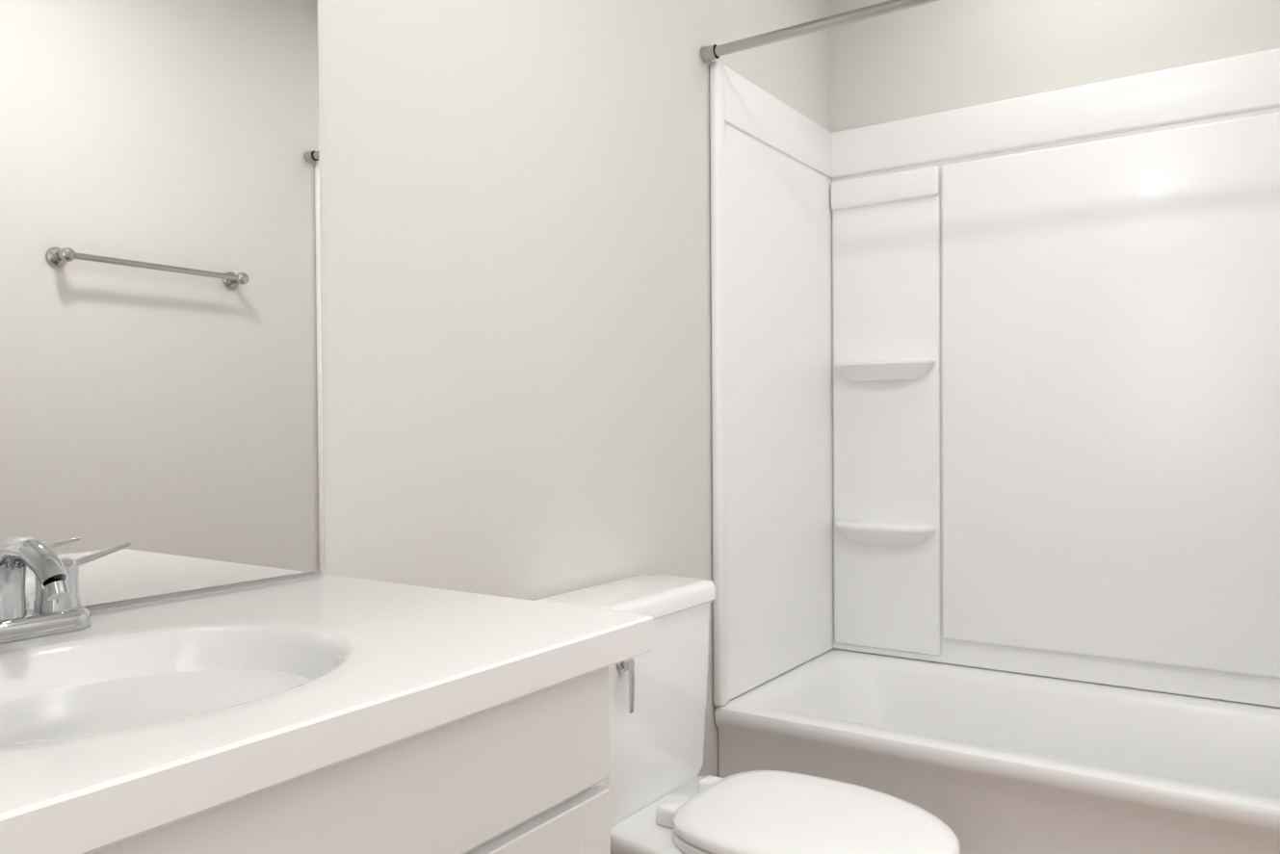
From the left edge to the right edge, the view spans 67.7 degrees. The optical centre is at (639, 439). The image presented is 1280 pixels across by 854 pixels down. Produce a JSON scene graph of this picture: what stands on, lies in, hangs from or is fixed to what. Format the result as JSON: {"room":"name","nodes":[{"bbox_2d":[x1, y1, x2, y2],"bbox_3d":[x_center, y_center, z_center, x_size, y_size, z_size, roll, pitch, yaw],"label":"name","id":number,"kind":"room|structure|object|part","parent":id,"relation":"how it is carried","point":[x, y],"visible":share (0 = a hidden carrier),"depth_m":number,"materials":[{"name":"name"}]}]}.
{"room":"bathroom","nodes":[
{"label":"bathroom","id":0,"kind":"room"},
{"bbox_2d":[83,0,829,777],"bbox_3d":[-0.611,-0.168,1.269,0.100,2.549,4.320,0,1,34],"label":"wall","id":1,"kind":"structure","parent":0,"point":[515,248],"depth_m":1.76,"materials":[{"name":"paint"}]},
{"bbox_2d":[0,0,324,609],"bbox_3d":[-0.729,-0.332,0.998,0.005,1.060,0.937,0,1,34],"label":"mirror","id":2,"kind":"object","parent":1,"relation":"attached to","point":[161,401],"visible":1,"depth_m":1.19,"materials":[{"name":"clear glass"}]},
{"bbox_2d":[700,0,939,62],"bbox_3d":[0.785,-0.927,1.877,1.522,0.037,0.037,0,1,34],"label":"curtain rod","id":3,"kind":"object","parent":1,"relation":"attached to","point":[710,53],"visible":1,"depth_m":2.14,"materials":[{"name":"grey metal"}]},
{"bbox_3d":[0.070,1.133,0.830,1.724,0.050,4.320,0,1,34],"label":"floor","id":4,"kind":"structure","parent":0,"visible":0},
{"bbox_2d":[0,533,653,853],"bbox_3d":[-0.485,0.604,0.850,0.578,1.016,0.941,0,1,34],"label":"bathroom vanity","id":5,"kind":"object","parent":4,"relation":"on","point":[323,714],"visible":1,"depth_m":0.89,"materials":[{"name":"white"}]},
{"bbox_2d":[0,533,131,654],"bbox_3d":[-0.613,0.149,0.952,0.156,0.108,0.274,0,1,34],"label":"faucet","id":6,"kind":"object","parent":5,"relation":"on","point":[58,624],"depth_m":0.97,"materials":[{"name":"silver metal"}]},
{"bbox_2d":[531,574,960,853],"bbox_3d":[0.202,0.694,1.712,0.738,0.802,0.418,0,1,34],"label":"toilet","id":7,"kind":"object","parent":4,"relation":"on","point":[665,798],"visible":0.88,"depth_m":1.73,"materials":[{"name":"white ceramic"}]},
{"bbox_3d":[-0.025,0.495,1.862,0.193,0.404,0.418,0,1,34],"label":"tank","id":8,"kind":"part","parent":7,"relation":"part of","materials":[{"name":"white ceramic"}]},
{"bbox_3d":[-0.019,0.431,1.686,0.032,0.098,0.033,0,1,34],"label":"lever","id":9,"kind":"part","parent":7,"relation":"part of","materials":[{"name":"silver metal"}]},
{"bbox_3d":[0.291,0.669,1.651,0.510,0.048,0.372,0,1,34],"label":"seat","id":10,"kind":"part","parent":7,"relation":"part of","materials":[{"name":"white plastic"}]},
{"bbox_2d":[709,48,1279,853],"bbox_3d":[1.010,-0.028,2.210,1.520,2.222,0.741,0,1,34],"label":"bathtub","id":11,"kind":"object","parent":4,"relation":"on","point":[995,385],"visible":0.96,"depth_m":2.50,"materials":[{"name":"white plastic"}]}
]}

